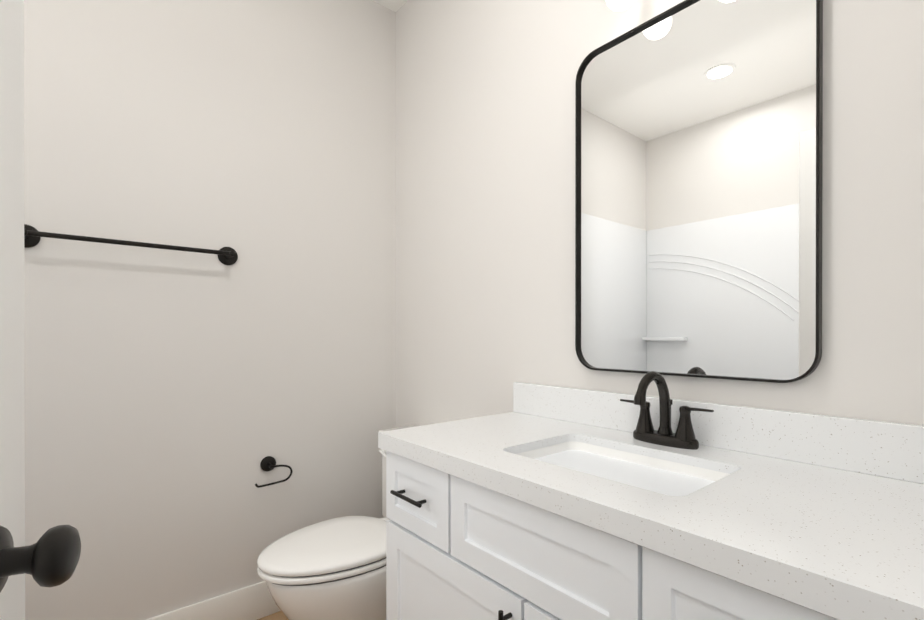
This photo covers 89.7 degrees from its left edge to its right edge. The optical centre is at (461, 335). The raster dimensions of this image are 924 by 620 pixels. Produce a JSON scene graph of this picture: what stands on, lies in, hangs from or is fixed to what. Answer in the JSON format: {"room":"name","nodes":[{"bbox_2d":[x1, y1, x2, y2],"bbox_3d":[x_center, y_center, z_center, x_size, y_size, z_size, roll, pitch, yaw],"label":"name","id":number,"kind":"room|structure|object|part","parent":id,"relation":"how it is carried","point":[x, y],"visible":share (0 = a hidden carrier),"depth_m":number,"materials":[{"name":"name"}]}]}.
{"room":"bathroom","nodes":[
{"label":"bathroom","id":0,"kind":"room"},
{"bbox_2d":[24,0,395,619],"bbox_3d":[-1.293,-0.224,1.560,2.630,2.740,0.100,0,0,-40],"label":"wall","id":1,"kind":"structure","parent":0,"point":[173,398],"depth_m":1.75,"materials":[{"name":"white paint"}]},
{"bbox_2d":[24,224,237,264],"bbox_3d":[-1.107,-0.309,1.594,0.648,0.072,0.083,0,0,-40],"label":"towel rail","id":2,"kind":"object","parent":1,"relation":"attached to","point":[226,255],"visible":0.85,"depth_m":1.54,"materials":[{"name":"black metal"}]},
{"bbox_2d":[146,581,280,619],"bbox_3d":[-0.898,1.073,1.819,1.494,0.144,0.012,0,0,-40],"label":"baseboard","id":3,"kind":"structure","parent":1,"relation":"attached to","point":[254,601],"depth_m":1.81,"materials":[{"name":"white paint"}]},
{"bbox_2d":[255,456,292,487],"bbox_3d":[-0.771,0.548,1.892,0.152,0.105,0.059,0,0,-40],"label":"paper holder","id":4,"kind":"object","parent":1,"relation":"attached to","point":[267,463],"visible":1,"depth_m":1.89,"materials":[{"name":"black metal"}]},
{"bbox_2d":[257,611,287,619],"bbox_3d":[-0.560,1.188,0.684,2.630,0.080,2.390,0,0,-40],"label":"floor","id":5,"kind":"structure","parent":0,"point":[279,615],"depth_m":1.89,"materials":[{"name":"brown wood"}]},
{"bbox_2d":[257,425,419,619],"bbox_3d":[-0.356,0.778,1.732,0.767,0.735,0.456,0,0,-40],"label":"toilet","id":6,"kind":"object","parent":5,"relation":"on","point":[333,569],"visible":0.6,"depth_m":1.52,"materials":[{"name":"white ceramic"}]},
{"bbox_3d":[-0.460,0.764,1.645,0.495,0.019,0.390,0,0,-40],"label":"seat","id":7,"kind":"part","parent":6,"relation":"part of","materials":[{"name":"white plastic"}]},
{"bbox_3d":[-0.449,0.748,1.654,0.525,0.058,0.390,0,0,-40],"label":"lid","id":8,"kind":"part","parent":6,"relation":"part of","materials":[{"name":"white plastic"}]},
{"bbox_3d":[-0.317,0.491,1.937,0.039,0.029,0.089,0,0,-40],"label":"lever","id":9,"kind":"part","parent":6,"relation":"part of","materials":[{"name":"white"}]},
{"bbox_3d":[-0.142,0.603,1.909,0.210,0.385,0.456,0,0,-40],"label":"tank","id":10,"kind":"part","parent":6,"relation":"part of","materials":[{"name":"white ceramic"}]},
{"bbox_2d":[378,443,873,619],"bbox_3d":[0.415,0.732,0.955,0.578,0.831,1.352,0,0,-40],"label":"bathroom vanity","id":11,"kind":"object","parent":5,"relation":"on","point":[459,546],"depth_m":0.90,"materials":[{"name":"white painted wood"},{"name":"speckled white quartz"},{"name":"black metal"}]},
{"bbox_2d":[378,411,923,619],"bbox_3d":[0.417,0.294,0.962,0.563,0.043,1.362,0,0,-40],"label":"countertop","id":12,"kind":"structure","parent":11,"relation":"on","point":[848,540],"depth_m":0.76,"materials":[{"name":"white stone"}]},
{"bbox_2d":[526,439,721,490],"bbox_3d":[0.337,0.390,1.039,0.316,0.194,0.474,0,0,-40],"label":"sink","id":13,"kind":"object","parent":12,"relation":"in","point":[666,474],"depth_m":1.11,"materials":[{"name":"white ceramic"}]},
{"bbox_2d":[618,371,717,450],"bbox_3d":[0.473,0.180,1.142,0.165,0.185,0.237,0,0,-40],"label":"faucet","id":14,"kind":"object","parent":12,"relation":"on","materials":[{"name":"black metal"}]},
{"bbox_2d":[373,0,407,11],"bbox_3d":[-0.560,-1.632,0.676,2.630,0.080,2.390,0,0,-40],"label":"ceiling","id":15,"kind":"structure","parent":0,"point":[395,5],"depth_m":2.23,"materials":[{"name":"white paint"}]},
{"bbox_2d":[396,0,923,427],"bbox_3d":[0.444,-0.224,1.451,0.100,2.740,2.290,0,0,-40],"label":"wall","id":16,"kind":"structure","parent":0,"point":[485,204],"depth_m":1.56,"materials":[{"name":"white paint"}]},
{"bbox_2d":[606,0,633,10],"bbox_3d":[0.510,-0.964,1.173,0.148,0.198,0.380,0,0,-40],"label":"sconce","id":17,"kind":"object","parent":16,"relation":"attached to","point":[617,5],"visible":1,"depth_m":1.22,"materials":[{"name":"white glass"}]},
{"bbox_2d":[575,0,822,382],"bbox_3d":[0.558,-0.374,1.214,0.024,0.957,0.615,0,0,-40],"label":"mirror","id":18,"kind":"object","parent":16,"relation":"attached to","point":[698,178],"visible":0.98,"depth_m":1.16,"materials":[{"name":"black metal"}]},
{"bbox_2d":[513,382,923,482],"bbox_3d":[0.625,0.220,1.136,0.021,0.105,1.362,0,0,-40],"label":"backsplash","id":19,"kind":"structure","parent":16,"relation":"attached to","point":[896,450],"depth_m":1.02,"materials":[{"name":"white stone"}]},
{"bbox_3d":[-0.076,0.126,-0.406,0.018,2.050,0.100,0,0,-40],"label":"door frame","id":20,"kind":"structure","parent":0,"visible":0},
{"bbox_2d":[0,0,24,619],"bbox_3d":[-0.287,0.123,0.046,0.035,2.030,0.860,0,0,-21],"label":"door","id":21,"kind":"structure","parent":20,"relation":"attached to","point":[12,430],"depth_m":0.43,"materials":[{"name":"white paint"}]},
{"bbox_2d":[0,525,80,591],"bbox_3d":[-0.417,0.192,0.382,0.161,0.063,0.063,0,0,-21],"label":"door knob","id":22,"kind":"object","parent":21,"relation":"attached to","point":[50,557],"depth_m":0.39,"materials":[{"name":"black metal"}]}
]}

